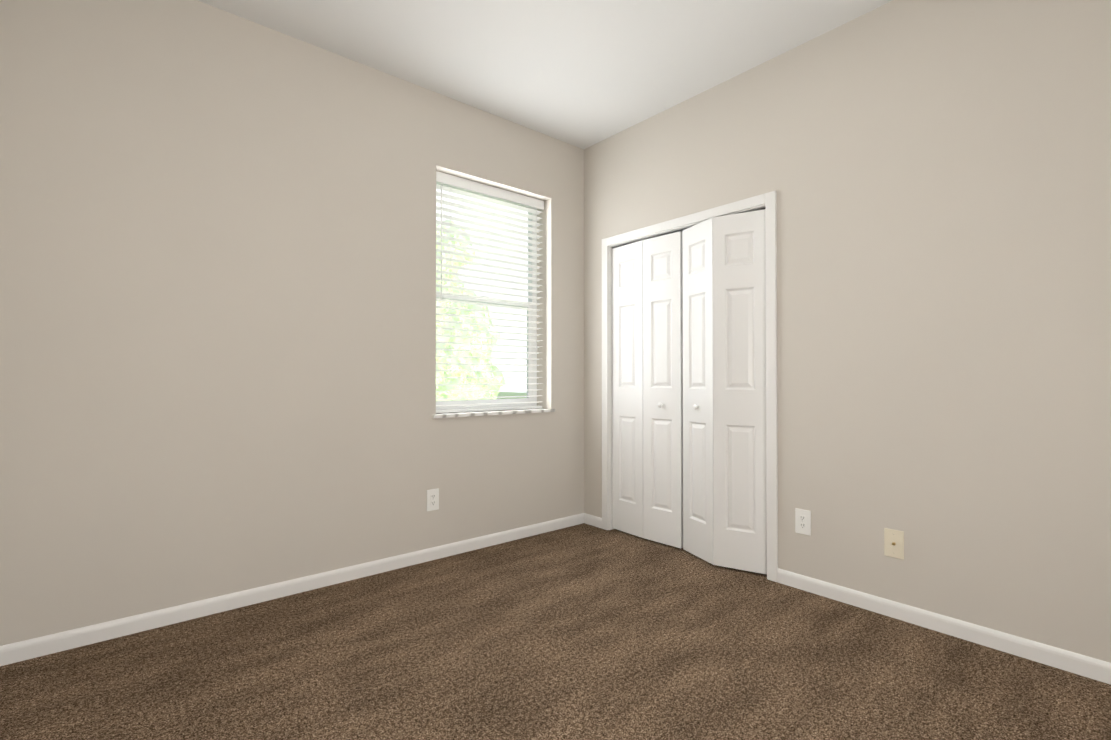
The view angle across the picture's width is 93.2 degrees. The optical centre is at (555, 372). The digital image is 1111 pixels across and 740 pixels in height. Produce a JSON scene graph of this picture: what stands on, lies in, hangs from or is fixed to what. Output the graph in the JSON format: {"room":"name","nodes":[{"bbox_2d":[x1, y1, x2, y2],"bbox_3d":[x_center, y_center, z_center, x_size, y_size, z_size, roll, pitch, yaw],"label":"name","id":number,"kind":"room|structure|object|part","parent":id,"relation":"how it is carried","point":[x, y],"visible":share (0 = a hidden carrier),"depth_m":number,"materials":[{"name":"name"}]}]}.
{"room":"empty bedroom","nodes":[
{"label":"empty bedroom","id":0,"kind":"room"},
{"bbox_2d":[0,0,583,645],"bbox_3d":[-0.704,-0.287,3.308,4.120,2.800,0.220,0,-1,-40],"label":"wall","id":1,"kind":"structure","parent":0,"point":[216,302],"depth_m":2.47,"materials":[{"name":"paint"}]},
{"bbox_2d":[0,513,583,665],"bbox_3d":[-0.946,1.073,2.938,3.050,0.072,0.012,0,-1,-40],"label":"baseboard","id":2,"kind":"structure","parent":1,"relation":"attached to","point":[15,652],"depth_m":2.49,"materials":[{"name":"white wood"}]},
{"bbox_2d":[427,488,438,510],"bbox_3d":[-0.729,0.756,3.128,0.078,0.126,0.007,0,-1,-40],"label":"electrical outlet","id":3,"kind":"object","parent":1,"relation":"attached to","point":[432,499],"visible":1,"depth_m":3.13,"materials":[{"name":"white plastic"}]},
{"bbox_2d":[436,171,543,412],"bbox_3d":[-0.468,-0.495,3.557,0.900,1.500,0.149,0,-1,-40],"label":"window blind","id":4,"kind":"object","parent":1,"relation":"in","point":[529,374],"depth_m":3.54,"materials":[{"name":"white plastic"}]},
{"bbox_2d":[441,183,441,299],"bbox_3d":[-0.706,-0.810,3.253,0.009,0.725,0.009,0,-1,32],"label":"blind cord","id":5,"kind":"object","parent":4,"relation":"hanging from","point":[441,183],"depth_m":3.25,"materials":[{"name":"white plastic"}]},
{"bbox_2d":[446,185,446,320],"bbox_3d":[-0.695,-0.484,3.346,0.002,1.445,0.002,0,-1,-40],"label":"blind cord","id":6,"kind":"object","parent":4,"relation":"hanging from","point":[446,185],"depth_m":3.35,"materials":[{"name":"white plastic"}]},
{"bbox_2d":[450,185,450,340],"bbox_3d":[-0.662,-0.485,3.306,0.002,1.445,0.002,0,-1,-40],"label":"blind cord","id":7,"kind":"object","parent":4,"relation":"hanging from","point":[450,185],"depth_m":3.31,"materials":[{"name":"white plastic"}]},
{"bbox_2d":[487,210,487,407],"bbox_3d":[-0.459,-0.482,3.546,0.002,1.445,0.002,0,-1,-40],"label":"blind cord","id":8,"kind":"object","parent":4,"relation":"hanging from","point":[487,281],"depth_m":3.54,"materials":[{"name":"white fabric"}]},
{"bbox_3d":[-0.442,-0.476,3.526,0.870,1.379,0.050,0,-1,-40],"label":"window blind slats","id":9,"kind":"part","parent":4,"relation":"part of","materials":[{"name":"white plastic"}]},
{"bbox_3d":[-0.440,-0.495,3.525,0.888,1.495,0.064,0,-1,-40],"label":"window blind rails","id":10,"kind":"part","parent":4,"relation":"part of","materials":[{"name":"white plastic"}]},
{"bbox_2d":[524,205,524,405],"bbox_3d":[-0.222,-0.480,3.746,0.002,1.445,0.002,0,-1,-40],"label":"blind cord","id":11,"kind":"object","parent":4,"relation":"hanging from","point":[524,205],"depth_m":3.74,"materials":[{"name":"white fabric"}]},
{"bbox_2d":[536,207,536,352],"bbox_3d":[-0.135,-0.663,3.738,0.012,1.040,0.012,0,-1,35],"label":"blind cord","id":12,"kind":"object","parent":4,"relation":"hanging from","point":[536,207],"depth_m":3.74,"materials":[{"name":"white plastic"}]},
{"bbox_2d":[432,408,554,417],"bbox_3d":[-0.424,0.265,3.499,0.944,0.020,0.193,0,-1,-40],"label":"window sill","id":13,"kind":"structure","parent":1,"relation":"attached to","point":[481,413],"depth_m":3.41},
{"bbox_2d":[198,0,892,148],"bbox_3d":[0.498,-1.751,1.903,4.120,0.100,3.940,0,-1,-40],"label":"ceiling","id":14,"kind":"structure","parent":0,"point":[583,74],"depth_m":2.70,"materials":[{"name":"paint"}]},
{"bbox_2d":[0,523,1110,739],"bbox_3d":[0.498,1.149,1.875,4.120,0.100,3.940,0,-1,-40],"label":"floor","id":15,"kind":"structure","parent":0,"point":[583,631],"depth_m":1.95,"materials":[{"name":"carpet"}]},
{"bbox_2d":[584,0,1110,662],"bbox_3d":[1.460,0.206,2.555,0.115,3.800,3.720,0,-1,-40],"label":"wall","id":16,"kind":"structure","parent":0,"point":[936,174],"depth_m":2.27,"materials":[{"name":"paint"}]},
{"bbox_2d":[584,513,601,527],"bbox_3d":[0.274,1.082,3.849,0.012,0.072,0.200,0,-1,-40],"label":"baseboard","id":17,"kind":"structure","parent":16,"relation":"attached to","point":[592,520],"depth_m":3.84,"materials":[{"name":"white wood"}]},
{"bbox_2d":[612,240,642,537],"bbox_3d":[0.506,0.108,3.643,0.030,1.992,0.292,0,-1,-37],"label":"closet door","id":18,"kind":"structure","parent":16,"relation":"in","point":[627,385],"depth_m":3.63,"materials":[{"name":"white wood"}]},
{"bbox_2d":[643,231,682,547],"bbox_3d":[0.687,0.106,3.409,0.057,1.992,0.292,1,-1,-43],"label":"closet door","id":19,"kind":"structure","parent":16,"relation":"in","point":[662,389],"depth_m":3.40,"materials":[{"name":"white wood"}]},
{"bbox_2d":[612,208,764,248],"bbox_3d":[0.794,-0.899,3.328,0.026,0.010,1.173,0,-1,-40],"label":"track rail","id":20,"kind":"object","parent":16,"relation":"attached to","point":[681,230],"visible":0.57,"depth_m":3.43,"materials":[{"name":"grey metal"}]},
{"bbox_2d":[602,191,777,581],"bbox_3d":[0.806,0.096,3.328,0.117,2.035,1.209,0,-1,-40],"label":"door frame","id":21,"kind":"structure","parent":16,"relation":"attached to","point":[610,369],"depth_m":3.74,"materials":[{"name":"white wood"}]},
{"bbox_2d":[682,218,713,564],"bbox_3d":[0.851,0.103,3.152,0.057,1.992,0.292,0,-1,-21],"label":"closet door","id":22,"kind":"structure","parent":16,"relation":"in","point":[698,446],"depth_m":3.14,"materials":[{"name":"white wood"}]},
{"bbox_2d":[713,209,766,573],"bbox_3d":[1.039,0.101,2.950,0.292,1.992,0.030,0,-1,31],"label":"closet door","id":23,"kind":"structure","parent":16,"relation":"in","point":[739,369],"depth_m":2.94,"materials":[{"name":"white wood"}]},
{"bbox_2d":[795,508,810,535],"bbox_3d":[1.264,0.762,2.686,0.007,0.126,0.078,0,-1,-40],"label":"electrical outlet","id":24,"kind":"object","parent":16,"relation":"attached to","point":[802,521],"visible":1,"depth_m":2.68,"materials":[{"name":"white plastic"}]},
{"bbox_2d":[884,528,903,559],"bbox_3d":[1.525,0.772,2.371,0.016,0.126,0.078,0,-1,-40],"label":"outlet","id":25,"kind":"object","parent":16,"relation":"attached to","point":[894,543],"visible":1,"depth_m":2.37,"materials":[{"name":"beige plastic"}]},
{"bbox_2d":[777,568,1110,684],"bbox_3d":[1.857,1.064,1.980,0.012,0.072,2.103,0,-1,-40],"label":"baseboard","id":26,"kind":"structure","parent":16,"relation":"attached to","point":[1078,664],"depth_m":2.18,"materials":[{"name":"white wood"}]},
{"label":"outside","id":27,"kind":"structure","parent":0,"visible":0},
{"bbox_2d":[491,392,526,398],"bbox_3d":[-9.466,1.344,19.919,36.000,0.100,35.880,0,-1,-40],"label":"ground","id":28,"kind":"structure","parent":27,"point":[510,394],"depth_m":34.81,"materials":[{"name":"green plant"}]},
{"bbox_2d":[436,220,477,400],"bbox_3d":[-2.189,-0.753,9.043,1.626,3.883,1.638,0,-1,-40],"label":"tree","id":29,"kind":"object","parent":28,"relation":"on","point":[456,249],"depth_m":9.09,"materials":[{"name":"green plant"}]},
{"bbox_2d":[441,270,477,392],"bbox_3d":[-2.785,-0.628,10.536,3.127,3.663,2.358,0,-1,-40],"label":"tree","id":30,"kind":"object","parent":28,"relation":"on","point":[461,291],"depth_m":10.67,"materials":[{"name":"green plant"}]},
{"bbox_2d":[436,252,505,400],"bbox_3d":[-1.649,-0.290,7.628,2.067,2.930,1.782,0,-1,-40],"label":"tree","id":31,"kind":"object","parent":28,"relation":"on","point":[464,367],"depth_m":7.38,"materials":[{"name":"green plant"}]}
]}

